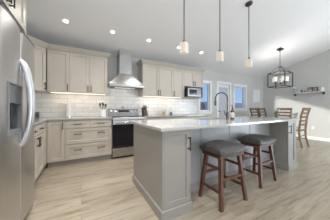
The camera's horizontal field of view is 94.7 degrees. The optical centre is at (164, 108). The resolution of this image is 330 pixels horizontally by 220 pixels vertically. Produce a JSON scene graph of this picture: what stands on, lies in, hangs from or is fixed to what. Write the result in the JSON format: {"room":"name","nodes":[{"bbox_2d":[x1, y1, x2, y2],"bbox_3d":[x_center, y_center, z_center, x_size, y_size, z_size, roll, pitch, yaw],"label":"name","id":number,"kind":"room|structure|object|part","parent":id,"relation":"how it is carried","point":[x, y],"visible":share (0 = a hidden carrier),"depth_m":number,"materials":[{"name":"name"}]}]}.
{"room":"kitchen","nodes":[
{"label":"kitchen","id":0,"kind":"room"},
{"bbox_2d":[35,44,251,117],"bbox_3d":[0.347,-0.150,4.950,8.100,2.500,0.140,0,0,-29],"label":"wall","id":1,"kind":"structure","parent":0,"point":[213,76],"depth_m":5.73,"materials":[{"name":"paint"}]},
{"bbox_2d":[33,44,48,92],"bbox_3d":[-2.615,-0.762,2.880,0.611,0.845,0.608,0,0,-29],"label":"upper cabinet","id":2,"kind":"object","parent":1,"relation":"attached to","point":[40,52],"visible":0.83,"depth_m":2.90,"materials":[{"name":"beige paint"}]},
{"bbox_2d":[26,35,110,59],"bbox_3d":[-2.056,-1.229,3.125,1.895,0.086,0.419,0,0,-39],"label":"crown molding","id":3,"kind":"structure","parent":2,"relation":"on","point":[33,40],"depth_m":3.13,"materials":[{"name":"beige paint"}]},
{"bbox_2d":[47,49,68,93],"bbox_3d":[-2.240,-0.762,3.224,0.377,0.845,0.382,0,0,-29],"label":"upper cabinet","id":4,"kind":"object","parent":1,"relation":"attached to","point":[57,61],"visible":0.97,"depth_m":3.09,"materials":[{"name":"beige paint"}]},
{"bbox_2d":[69,52,106,94],"bbox_3d":[-1.744,-0.762,3.496,0.754,0.845,0.382,0,0,-29],"label":"upper cabinet","id":5,"kind":"object","parent":1,"relation":"attached to","point":[87,73],"visible":0.99,"depth_m":3.34,"materials":[{"name":"beige paint"}]},
{"bbox_2d":[51,92,104,94],"bbox_3d":[-1.885,-0.334,3.374,1.050,0.012,0.030,0,0,-29],"label":"light strip","id":6,"kind":"object","parent":5,"relation":"attached to","point":[51,92],"visible":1,"depth_m":3.33,"materials":[{"name":"white plastic"}]},
{"bbox_3d":[-1.840,-0.764,3.279,0.371,0.836,0.020,0,0,-29],"label":"door","id":7,"kind":"part","parent":5,"relation":"part of","materials":[{"name":"beige paint"}]},
{"bbox_3d":[-1.510,-0.764,3.461,0.371,0.836,0.020,0,0,-29],"label":"door","id":8,"kind":"part","parent":5,"relation":"part of","materials":[{"name":"beige paint"}]},
{"bbox_2d":[35,81,197,117],"bbox_3d":[-0.532,-0.258,3.394,4.780,0.885,1.740,0,0,-29],"label":"backsplash","id":9,"kind":"structure","parent":1,"relation":"attached to","point":[47,104],"depth_m":3.87,"materials":[{"name":"tile"}]},
{"bbox_2d":[107,49,143,89],"bbox_3d":[-1.003,-0.992,3.831,0.830,0.956,0.497,0,0,-29],"label":"range hood","id":10,"kind":"object","parent":1,"relation":"attached to","point":[124,79],"visible":0.98,"depth_m":3.75,"materials":[{"name":"silver metal"}]},
{"bbox_2d":[138,63,172,97],"bbox_3d":[-0.246,-0.762,4.321,0.935,0.845,0.382,0,0,-29],"label":"upper cabinet","id":11,"kind":"object","parent":1,"relation":"attached to","point":[157,81],"visible":1,"depth_m":4.17,"materials":[{"name":"beige paint"}]},
{"bbox_3d":[-0.378,-0.764,4.084,0.469,0.836,0.020,0,0,-29],"label":"door","id":12,"kind":"part","parent":11,"relation":"part of","materials":[{"name":"beige paint"}]},
{"bbox_3d":[0.032,-0.764,4.309,0.454,0.836,0.020,0,0,-29],"label":"door","id":13,"kind":"part","parent":11,"relation":"part of","materials":[{"name":"beige paint"}]},
{"bbox_2d":[136,59,205,72],"bbox_3d":[0.267,-1.229,4.588,2.222,0.086,0.414,0,0,-29],"label":"crown molding","id":14,"kind":"structure","parent":11,"relation":"on","point":[140,61],"depth_m":4.28,"materials":[{"name":"beige paint"}]},
{"bbox_2d":[173,68,183,97],"bbox_3d":[0.333,-0.762,4.639,0.385,0.845,0.382,0,0,-29],"label":"upper cabinet","id":15,"kind":"object","parent":1,"relation":"attached to","point":[178,74],"visible":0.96,"depth_m":4.51,"materials":[{"name":"beige paint"}]},
{"bbox_2d":[184,70,202,98],"bbox_3d":[0.839,-0.762,4.917,0.770,0.845,0.382,0,0,-29],"label":"upper cabinet","id":16,"kind":"object","parent":1,"relation":"attached to","point":[192,79],"visible":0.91,"depth_m":4.79,"materials":[{"name":"beige paint"}]},
{"bbox_3d":[0.739,-0.935,4.698,0.379,0.494,0.020,0,0,-29],"label":"door","id":17,"kind":"part","parent":16,"relation":"part of","materials":[{"name":"beige paint"}]},
{"bbox_2d":[184,88,200,96],"bbox_3d":[0.805,-0.489,4.771,0.500,0.262,0.456,0,0,-29],"label":"microwave","id":18,"kind":"object","parent":16,"relation":"in","point":[188,92],"visible":0.93,"depth_m":4.60,"materials":[{"name":"silver plastic"}]},
{"bbox_3d":[0.840,-0.495,4.582,0.380,0.250,0.020,0,0,-29],"label":"door","id":19,"kind":"part","parent":18,"relation":"part of","materials":[{"name":"metal"}]},
{"bbox_3d":[1.077,-0.935,4.884,0.379,0.494,0.020,0,0,-29],"label":"door","id":20,"kind":"part","parent":16,"relation":"part of","materials":[{"name":"beige paint"}]},
{"bbox_2d":[198,80,212,113],"bbox_3d":[1.431,-0.417,5.490,0.690,1.195,0.140,0,0,-29],"label":"window","id":21,"kind":"structure","parent":1,"relation":"in","point":[207,111],"depth_m":5.58,"materials":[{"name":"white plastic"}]},
{"bbox_3d":[1.412,-0.425,5.525,0.480,1.010,0.060,0,0,-29],"label":"frame","id":22,"kind":"part","parent":21,"relation":"part of","materials":[{"name":"white wood"}]},
{"bbox_3d":[1.445,0.130,5.463,0.690,0.100,0.080,0,0,-29],"label":"sill","id":23,"kind":"part","parent":21,"relation":"part of","materials":[{"name":"white wood"}]},
{"bbox_2d":[216,81,230,116],"bbox_3d":[2.303,0.025,5.959,0.840,2.150,0.109,0,0,-29],"label":"door","id":24,"kind":"structure","parent":1,"relation":"in","point":[220,110],"depth_m":5.92,"materials":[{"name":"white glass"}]},
{"bbox_2d":[219,87,227,116],"bbox_3d":[2.301,0.011,5.962,0.500,1.698,0.020,0,0,-29],"label":"blind","id":25,"kind":"object","parent":1,"relation":"attached to","point":[224,103],"depth_m":5.94,"materials":[{"name":"white fabric"}]},
{"bbox_2d":[233,84,247,110],"bbox_3d":[3.166,-0.453,6.444,0.930,1.125,0.140,0,0,-29],"label":"window","id":26,"kind":"structure","parent":1,"relation":"in","point":[244,87],"depth_m":6.51,"materials":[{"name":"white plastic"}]},
{"bbox_3d":[3.146,-0.460,6.479,0.720,0.940,0.060,0,0,-29],"label":"frame","id":27,"kind":"part","parent":26,"relation":"part of","materials":[{"name":"white wood"}]},
{"bbox_2d":[24,138,329,219],"bbox_3d":[2.642,1.150,1.453,8.750,0.100,8.480,0,0,-29],"label":"floor","id":28,"kind":"structure","parent":0,"point":[103,189],"depth_m":1.95,"materials":[{"name":"brown wood"}]},
{"bbox_2d":[0,3,35,219],"bbox_3d":[-1.591,0.189,1.248,0.816,1.823,0.910,0,0,-29],"label":"refrigerator","id":29,"kind":"object","parent":28,"relation":"on","point":[17,51],"visible":1,"depth_m":1.25,"materials":[{"name":"grey metal"}]},
{"bbox_3d":[-1.227,0.172,1.174,0.086,1.737,0.426,0,0,-29],"label":"freezer door","id":30,"kind":"part","parent":29,"relation":"part of","materials":[{"name":"silver metal"}]},
{"bbox_3d":[-1.227,-0.706,1.174,0.086,0.018,0.426,0,0,-29],"label":"trim","id":31,"kind":"part","parent":29,"relation":"part of","materials":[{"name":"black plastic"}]},
{"bbox_3d":[-1.222,0.003,1.225,0.040,0.409,0.295,0,0,-29],"label":"dispenser frame","id":32,"kind":"part","parent":29,"relation":"part of","materials":[{"name":"grey plastic"}]},
{"bbox_3d":[-1.238,-0.114,1.216,0.064,0.147,0.265,0,0,-29],"label":"control panel","id":33,"kind":"part","parent":29,"relation":"part of","materials":[{"name":"metal"}]},
{"bbox_3d":[-1.254,-0.050,1.370,0.108,0.779,0.048,0,0,-29],"label":"handle","id":34,"kind":"part","parent":29,"relation":"part of","materials":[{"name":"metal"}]},
{"bbox_3d":[-1.446,0.172,1.573,0.086,1.737,0.476,0,0,-29],"label":"door","id":35,"kind":"part","parent":29,"relation":"part of","materials":[{"name":"silver metal"}]},
{"bbox_3d":[-1.286,-0.050,1.428,0.108,0.779,0.048,0,0,-29],"label":"handle","id":36,"kind":"part","parent":29,"relation":"part of","materials":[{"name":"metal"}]},
{"bbox_2d":[23,0,25,33],"bbox_3d":[-1.913,-0.130,1.622,0.648,2.460,0.036,0,0,-29],"label":"end panel","id":37,"kind":"object","parent":28,"relation":"on","point":[25,0],"visible":0.02,"depth_m":1.77,"materials":[{"name":"beige paint"}]},
{"bbox_2d":[35,123,44,180],"bbox_3d":[-2.107,0.658,2.037,0.692,0.884,0.870,0,0,-29],"label":"base cabinet","id":38,"kind":"object","parent":28,"relation":"on","point":[39,128],"visible":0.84,"depth_m":2.29,"materials":[{"name":"beige paint"}]},
{"bbox_3d":[-1.740,0.696,1.990,0.020,0.602,0.429,0,0,-29],"label":"door","id":39,"kind":"part","parent":38,"relation":"part of","materials":[{"name":"beige paint"}]},
{"bbox_3d":[-1.950,0.308,2.371,0.020,0.147,0.429,0,0,-29],"label":"drawer","id":40,"kind":"part","parent":38,"relation":"part of","materials":[{"name":"beige paint"}]},
{"bbox_3d":[-1.950,0.696,2.371,0.020,0.602,0.429,0,0,-29],"label":"door","id":41,"kind":"part","parent":38,"relation":"part of","materials":[{"name":"beige paint"}]},
{"bbox_2d":[35,116,111,124],"bbox_3d":[-1.830,0.200,2.675,1.793,0.030,1.728,0,0,-29],"label":"countertop","id":42,"kind":"structure","parent":38,"relation":"on","point":[38,120],"depth_m":3.02,"materials":[{"name":"white stone"}]},
{"bbox_2d":[66,103,70,116],"bbox_3d":[-2.121,0.027,3.341,0.130,0.315,0.130,0,0,-29],"label":"paper towel roll","id":43,"kind":"object","parent":42,"relation":"on","point":[68,106],"visible":0.94,"depth_m":3.30,"materials":[{"name":"paper"}]},
{"bbox_2d":[100,109,105,116],"bbox_3d":[-1.456,0.101,3.559,0.140,0.168,0.140,0,0,-29],"label":"utensil crock","id":44,"kind":"object","parent":42,"relation":"on","point":[102,111],"visible":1,"depth_m":3.50,"materials":[{"name":"white ceramic"}]},
{"bbox_2d":[42,121,46,166],"bbox_3d":[-2.161,0.658,2.683,0.090,0.884,0.314,0,0,-29],"label":"cabinet filler","id":45,"kind":"object","parent":28,"relation":"on","point":[45,122],"visible":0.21,"depth_m":2.69,"materials":[{"name":"beige paint"}]},
{"bbox_2d":[47,120,64,166],"bbox_3d":[-2.177,0.658,3.095,0.280,0.884,0.637,0,0,-29],"label":"base cabinet","id":46,"kind":"object","parent":28,"relation":"on","point":[55,128],"visible":0.93,"depth_m":2.86,"materials":[{"name":"beige paint"}]},
{"bbox_2d":[65,119,111,164],"bbox_3d":[-1.677,0.658,3.370,0.860,0.884,0.637,0,0,-29],"label":"base cabinet","id":47,"kind":"object","parent":28,"relation":"on","point":[86,140],"visible":0.98,"depth_m":3.11,"materials":[{"name":"beige paint"}]},
{"bbox_3d":[-1.735,0.308,3.029,0.424,0.147,0.020,0,0,-29],"label":"drawer","id":48,"kind":"part","parent":47,"relation":"part of","materials":[{"name":"beige paint"}]},
{"bbox_3d":[-1.547,0.851,3.132,0.854,0.292,0.020,0,0,-29],"label":"drawer","id":49,"kind":"part","parent":47,"relation":"part of","materials":[{"name":"beige paint"}]},
{"bbox_3d":[-1.547,0.543,3.132,0.854,0.297,0.020,0,0,-29],"label":"drawer","id":50,"kind":"part","parent":47,"relation":"part of","materials":[{"name":"beige paint"}]},
{"bbox_3d":[-1.358,0.308,3.236,0.424,0.147,0.020,0,0,-29],"label":"drawer","id":51,"kind":"part","parent":47,"relation":"part of","materials":[{"name":"beige paint"}]},
{"bbox_2d":[108,109,145,157],"bbox_3d":[-0.939,0.550,3.733,0.770,1.100,0.729,0,0,-29],"label":"range","id":52,"kind":"object","parent":28,"relation":"on","point":[122,129],"visible":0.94,"depth_m":3.43,"materials":[{"name":"grey metal"}]},
{"bbox_3d":[-0.804,0.967,3.488,0.762,0.177,0.040,0,0,-29],"label":"drawer","id":53,"kind":"part","parent":52,"relation":"part of","materials":[{"name":"silver metal"}]},
{"bbox_3d":[-0.794,0.304,3.470,0.762,0.088,0.006,0,0,-29],"label":"door trim","id":54,"kind":"part","parent":52,"relation":"part of","materials":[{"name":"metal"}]},
{"bbox_2d":[109,115,145,117],"bbox_3d":[-0.942,0.194,3.738,0.770,0.022,0.578,0,0,-29],"label":"cooktop","id":55,"kind":"object","parent":52,"relation":"in","point":[113,116],"depth_m":3.57,"materials":[{"name":"silver glass"}]},
{"bbox_3d":[-0.804,0.565,3.488,0.762,0.610,0.040,0,0,-29],"label":"oven door","id":56,"kind":"part","parent":52,"relation":"part of","materials":[{"name":"black glass"}]},
{"bbox_3d":[-0.803,0.225,3.487,0.770,0.060,0.044,0,0,-29],"label":"trim","id":57,"kind":"part","parent":52,"relation":"part of","materials":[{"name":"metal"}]},
{"bbox_2d":[146,117,169,119],"bbox_3d":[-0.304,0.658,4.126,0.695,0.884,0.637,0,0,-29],"label":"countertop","id":58,"kind":"structure","parent":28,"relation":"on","point":[148,118],"depth_m":3.87,"materials":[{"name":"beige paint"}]},
{"bbox_2d":[139,114,209,117],"bbox_3d":[0.307,0.200,4.475,2.108,0.030,0.635,0,0,-29],"label":"countertop","id":59,"kind":"structure","parent":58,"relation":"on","point":[175,115],"depth_m":4.14,"materials":[{"name":"white stone"}]},
{"bbox_2d":[141,105,147,115],"bbox_3d":[-0.546,0.042,4.099,0.110,0.284,0.170,0,0,-39],"label":"knife block","id":60,"kind":"object","parent":59,"relation":"on","point":[144,108],"visible":1,"depth_m":4.07,"materials":[{"name":"brown wood"}]},
{"bbox_2d":[170,116,190,118],"bbox_3d":[0.305,0.658,4.461,0.695,0.884,0.637,0,0,-29],"label":"base cabinet","id":61,"kind":"object","parent":28,"relation":"on","point":[181,117],"visible":0.03,"depth_m":4.22,"materials":[{"name":"beige paint"}]},
{"bbox_2d":[190,116,208,117],"bbox_3d":[0.914,0.658,4.796,0.695,0.884,0.637,0,0,-29],"label":"base cabinet","id":62,"kind":"object","parent":28,"relation":"on","point":[190,116],"visible":0.02,"depth_m":4.56,"materials":[{"name":"beige paint"}]},
{"bbox_2d":[132,119,297,219],"bbox_3d":[0.992,0.658,2.554,2.852,0.884,0.983,0,0,-29],"label":"kitchen island","id":63,"kind":"object","parent":28,"relation":"on","point":[167,164],"visible":0.64,"depth_m":1.90,"materials":[{"name":"grey paint"}]},
{"bbox_3d":[-0.240,0.608,1.888,0.020,0.784,0.930,0,0,-29],"label":"panel","id":64,"kind":"part","parent":63,"relation":"part of","materials":[{"name":"grey paint"}]},
{"bbox_3d":[0.131,0.607,1.573,0.323,0.775,0.020,0,0,-29],"label":"door","id":65,"kind":"part","parent":63,"relation":"part of","materials":[{"name":"grey paint"}]},
{"bbox_3d":[0.319,0.606,2.018,0.431,0.779,0.020,0,0,-29],"label":"seating panel","id":66,"kind":"part","parent":63,"relation":"part of","materials":[{"name":"grey paint"}]},
{"bbox_2d":[130,116,299,131],"bbox_3d":[0.980,0.200,2.580,2.895,0.030,1.053,0,0,-29],"label":"island countertop","id":67,"kind":"structure","parent":63,"relation":"on","point":[162,125],"depth_m":2.04,"materials":[{"name":"white stone"}]},
{"bbox_2d":[214,92,228,118],"bbox_3d":[0.992,-0.054,2.651,0.257,0.476,0.059,0,0,-2],"label":"faucet","id":68,"kind":"object","parent":67,"relation":"on","point":[227,112],"visible":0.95,"depth_m":2.64,"materials":[{"name":"black metal"}]},
{"bbox_3d":[0.986,-0.116,2.654,0.233,0.351,0.023,0,0,0],"label":"spout","id":69,"kind":"part","parent":68,"relation":"part of","materials":[{"name":"black metal"}]},
{"bbox_2d":[230,105,234,118],"bbox_3d":[1.179,0.064,2.663,0.075,0.242,0.069,0,0,-29],"label":"soap bottle","id":70,"kind":"object","parent":67,"relation":"on","point":[232,112],"visible":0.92,"depth_m":2.64,"materials":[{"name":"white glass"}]},
{"bbox_3d":[0.987,1.048,2.563,2.852,0.105,0.962,0,0,-29],"label":"moulding","id":71,"kind":"part","parent":63,"relation":"part of","materials":[{"name":"grey paint"}]},
{"bbox_3d":[0.764,0.606,2.263,0.576,0.779,0.020,0,0,-29],"label":"seating panel","id":72,"kind":"part","parent":63,"relation":"part of","materials":[{"name":"grey paint"}]},
{"bbox_3d":[1.250,0.606,2.531,0.526,0.779,0.020,0,0,-29],"label":"seating panel","id":73,"kind":"part","parent":63,"relation":"part of","materials":[{"name":"grey paint"}]},
{"bbox_3d":[1.758,0.606,2.810,0.626,0.779,0.020,0,0,-29],"label":"seating panel","id":74,"kind":"part","parent":63,"relation":"part of","materials":[{"name":"grey paint"}]},
{"bbox_3d":[2.302,0.607,2.768,0.276,0.775,0.020,0,0,-29],"label":"door","id":75,"kind":"part","parent":63,"relation":"part of","materials":[{"name":"grey paint"}]},
{"bbox_2d":[198,139,247,212],"bbox_3d":[0.709,0.751,1.874,0.477,0.698,0.363,0,0,-29],"label":"bar stool","id":76,"kind":"object","parent":28,"relation":"on","point":[220,149],"visible":1,"depth_m":1.80,"materials":[{"name":"brown wood"}]},
{"bbox_3d":[0.487,0.800,1.902,0.139,0.600,0.059,0,0,13],"label":"leg","id":77,"kind":"part","parent":76,"relation":"part of","materials":[{"name":"brown wood"}]},
{"bbox_3d":[0.614,0.800,1.671,0.059,0.600,0.139,0,0,20],"label":"leg","id":78,"kind":"part","parent":76,"relation":"part of","materials":[{"name":"brown wood"}]},
{"bbox_3d":[0.709,0.535,1.874,0.410,0.039,0.290,0,0,-29],"label":"seat frame","id":79,"kind":"part","parent":76,"relation":"part of","materials":[{"name":"brown wood"}]},
{"bbox_3d":[0.709,0.462,1.874,0.470,0.120,0.350,0,0,-29],"label":"seat","id":80,"kind":"part","parent":76,"relation":"part of","materials":[{"name":"grey fabric"}]},
{"bbox_3d":[0.805,0.800,2.077,0.059,0.600,0.139,0,0,20],"label":"leg","id":81,"kind":"part","parent":76,"relation":"part of","materials":[{"name":"brown wood"}]},
{"bbox_3d":[0.932,0.800,1.847,0.139,0.600,0.059,0,0,13],"label":"leg","id":82,"kind":"part","parent":76,"relation":"part of","materials":[{"name":"brown wood"}]},
{"bbox_2d":[249,108,258,116],"bbox_3d":[3.443,0.535,5.505,0.450,1.130,0.527,0,0,-29],"label":"dining chair","id":83,"kind":"object","parent":28,"relation":"on","point":[251,109],"visible":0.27,"depth_m":5.69,"materials":[{"name":"brown wood"}]},
{"bbox_2d":[237,134,277,188],"bbox_3d":[1.427,0.751,2.354,0.477,0.698,0.363,0,0,-31],"label":"bar stool","id":84,"kind":"object","parent":28,"relation":"on","point":[257,141],"visible":0.99,"depth_m":2.27,"materials":[{"name":"brown wood"}]},
{"bbox_3d":[1.516,0.800,2.561,0.059,0.600,0.139,0,0,18],"label":"leg","id":85,"kind":"part","parent":84,"relation":"part of","materials":[{"name":"brown wood"}]},
{"bbox_3d":[1.427,0.462,2.354,0.470,0.120,0.350,0,0,-31],"label":"seat","id":86,"kind":"part","parent":84,"relation":"part of","materials":[{"name":"grey leather"}]},
{"bbox_3d":[1.427,0.535,2.354,0.410,0.039,0.290,0,0,-31],"label":"seat frame","id":87,"kind":"part","parent":84,"relation":"part of","materials":[{"name":"brown wood"}]},
{"bbox_3d":[1.338,0.800,2.148,0.059,0.600,0.139,0,0,18],"label":"leg","id":88,"kind":"part","parent":84,"relation":"part of","materials":[{"name":"brown wood"}]},
{"bbox_3d":[1.650,0.800,2.335,0.139,0.600,0.059,0,0,11],"label":"leg","id":89,"kind":"part","parent":84,"relation":"part of","materials":[{"name":"brown wood"}]},
{"bbox_2d":[258,108,266,116],"bbox_3d":[3.898,0.535,5.756,0.450,1.130,0.527,0,0,-29],"label":"dining chair","id":90,"kind":"object","parent":28,"relation":"on","point":[259,109],"visible":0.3,"depth_m":5.94,"materials":[{"name":"brown wood"}]},
{"bbox_2d":[276,108,291,117],"bbox_3d":[3.957,0.535,5.190,0.527,1.130,0.450,0,0,-29],"label":"dining chair","id":91,"kind":"object","parent":28,"relation":"on","point":[290,109],"visible":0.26,"depth_m":5.23,"materials":[{"name":"brown wood"}]},
{"bbox_2d":[296,108,310,147],"bbox_3d":[3.931,0.535,4.545,0.450,1.130,0.527,0,0,-29],"label":"dining chair","id":92,"kind":"object","parent":28,"relation":"on","point":[299,128],"visible":0.67,"depth_m":4.36,"materials":[{"name":"brown wood"}]},
{"bbox_3d":[3.840,0.535,4.279,0.034,1.130,0.149,0,0,-29],"label":"post","id":93,"kind":"part","parent":92,"relation":"part of","materials":[{"name":"brown wood"}]},
{"bbox_3d":[4.205,0.535,4.479,0.034,1.130,0.149,0,0,-29],"label":"post","id":94,"kind":"part","parent":92,"relation":"part of","materials":[{"name":"brown wood"}]},
{"bbox_3d":[3.320,0.710,4.794,1.240,0.780,0.760,0,0,-29],"label":"dining table","id":95,"kind":"object","parent":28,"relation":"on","visible":0},
{"bbox_2d":[273,109,279,117],"bbox_3d":[3.619,0.156,4.935,0.181,0.326,0.143,0,0,24],"label":"potted flowers","id":96,"kind":"object","parent":95,"relation":"on","point":[275,111],"visible":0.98,"depth_m":4.92,"materials":[{"name":"green plant"}]},
{"bbox_2d":[26,0,329,77],"bbox_3d":[2.642,-1.968,1.453,8.750,1.205,8.480,0,0,-29],"label":"ceiling","id":97,"kind":"structure","parent":0,"point":[300,27],"depth_m":3.33,"materials":[{"name":"paint"}]},
{"bbox_2d":[62,18,69,23],"bbox_3d":[-1.810,-1.597,2.771,0.124,0.035,0.120,0,0,-29],"label":"recessed light","id":98,"kind":"object","parent":97,"relation":"in","point":[64,20],"visible":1,"depth_m":2.76,"materials":[{"name":"white plastic"}]},
{"bbox_2d":[180,0,187,54],"bbox_3d":[0.269,-1.388,2.145,0.132,1.226,0.128,0,0,-29],"label":"pendant light","id":99,"kind":"object","parent":97,"relation":"hanging from","point":[183,45],"visible":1,"depth_m":2.13,"materials":[{"name":"white glass"}]},
{"bbox_3d":[0.269,-0.853,2.146,0.094,0.155,0.094,0,0,41],"label":"lamp shade","id":100,"kind":"part","parent":99,"relation":"part of","materials":[{"name":"white glass"}]},
{"bbox_3d":[0.269,-1.464,2.146,0.014,1.008,0.015,0,0,-29],"label":"rod","id":101,"kind":"part","parent":99,"relation":"part of","materials":[{"name":"black metal"}]},
{"bbox_2d":[216,0,223,61],"bbox_3d":[0.900,-1.388,2.492,0.132,1.226,0.128,0,0,-29],"label":"pendant light","id":102,"kind":"object","parent":97,"relation":"hanging from","point":[219,55],"visible":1,"depth_m":2.48,"materials":[{"name":"white glass"}]},
{"bbox_3d":[0.900,-1.464,2.493,0.014,1.008,0.015,0,0,-29],"label":"rod","id":103,"kind":"part","parent":102,"relation":"part of","materials":[{"name":"black metal"}]},
{"bbox_3d":[0.900,-0.853,2.493,0.094,0.155,0.094,0,0,41],"label":"lamp shade","id":104,"kind":"part","parent":102,"relation":"part of","materials":[{"name":"white glass"}]},
{"bbox_2d":[245,0,252,67],"bbox_3d":[1.583,-1.388,2.868,0.132,1.226,0.128,0,0,-29],"label":"pendant light","id":105,"kind":"object","parent":97,"relation":"hanging from","point":[249,3],"visible":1,"depth_m":2.85,"materials":[{"name":"white glass"}]},
{"bbox_3d":[1.583,-1.464,2.869,0.014,1.008,0.015,0,0,-29],"label":"rod","id":106,"kind":"part","parent":105,"relation":"part of","materials":[{"name":"black metal"}]},
{"bbox_3d":[1.583,-0.853,2.869,0.094,0.155,0.094,0,0,41],"label":"lamp shade","id":107,"kind":"part","parent":105,"relation":"part of","materials":[{"name":"white glass"}]},
{"bbox_2d":[267,47,292,88],"bbox_3d":[3.522,-1.250,4.655,0.492,1.183,0.472,0,0,-29],"label":"chandelier","id":108,"kind":"object","parent":97,"relation":"hanging from","point":[283,79],"visible":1,"depth_m":4.61,"materials":[{"name":"metal"}]},
{"bbox_3d":[3.522,-0.875,4.655,0.492,0.432,0.472,0,0,-29],"label":"frame","id":109,"kind":"part","parent":108,"relation":"part of","materials":[{"name":"metal"}]},
{"bbox_2d":[252,77,262,116],"bbox_3d":[4.219,-0.175,6.967,0.670,2.550,0.340,0,0,-29],"label":"wall","id":110,"kind":"structure","parent":0,"point":[257,82],"depth_m":6.87,"materials":[{"name":"paint"}]},
{"bbox_2d":[253,90,259,101],"bbox_3d":[4.126,-0.580,6.852,0.340,0.560,0.009,0,0,-8],"label":"wall calendar","id":111,"kind":"object","parent":110,"relation":"attached to","point":[256,93],"visible":1,"depth_m":6.85,"materials":[{"name":"white paper"}]},
{"bbox_2d":[263,49,329,137],"bbox_3d":[6.462,-0.675,3.441,0.140,3.550,8.000,0,0,-29],"label":"wall","id":112,"kind":"structure","parent":0,"point":[314,71],"depth_m":5.59,"materials":[{"name":"paint"}]},
{"bbox_2d":[291,91,325,95],"bbox_3d":[5.160,-0.542,5.493,0.178,0.115,0.910,0,0,-29],"label":"wall shelf","id":113,"kind":"object","parent":112,"relation":"attached to","point":[313,91],"visible":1,"depth_m":5.42,"materials":[{"name":"white wood"}]},
{"bbox_2d":[308,87,317,91],"bbox_3d":[5.222,-0.680,5.373,0.020,0.160,0.260,0,0,-29],"label":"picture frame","id":114,"kind":"object","parent":113,"relation":"on","point":[310,89],"visible":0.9,"depth_m":5.37,"materials":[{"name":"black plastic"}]},
{"bbox_2d":[296,134,329,141],"bbox_3d":[5.557,1.045,4.924,0.014,0.110,4.510,0,0,-29],"label":"baseboard","id":115,"kind":"structure","parent":112,"relation":"attached to","point":[308,137],"depth_m":5.32,"materials":[{"name":"white wood"}]},
{"bbox_3d":[-1.130,-0.675,-0.622,0.140,3.550,8.200,0,0,-29],"label":"wall","id":116,"kind":"structure","parent":0,"visible":0},
{"bbox_2d":[0,0,24,30],"bbox_3d":[-1.664,-1.142,1.208,0.685,0.500,0.922,0,0,-29],"label":"upper cabinet","id":117,"kind":"object","parent":116,"relation":"attached to","point":[16,8],"visible":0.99,"depth_m":1.58,"materials":[{"name":"beige paint"}]},
{"bbox_3d":[-1.294,-1.142,1.148,0.020,0.494,0.455,0,0,-29],"label":"door","id":118,"kind":"part","parent":117,"relation":"part of","materials":[{"name":"beige paint"}]},
{"label":"outside","id":119,"kind":"structure","parent":0,"visible":0},
{"bbox_3d":[-17.131,4.150,62.252,150.000,0.100,114.400,0,0,-29],"label":"ground","id":120,"kind":"structure","parent":119,"visible":0},
{"bbox_2d":[235,103,241,107],"bbox_3d":[20.125,1.300,40.178,13.000,5.600,9.000,0,0,-4],"label":"house","id":121,"kind":"structure","parent":120,"relation":"on","point":[237,105],"depth_m":38.53,"materials":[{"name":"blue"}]}
]}

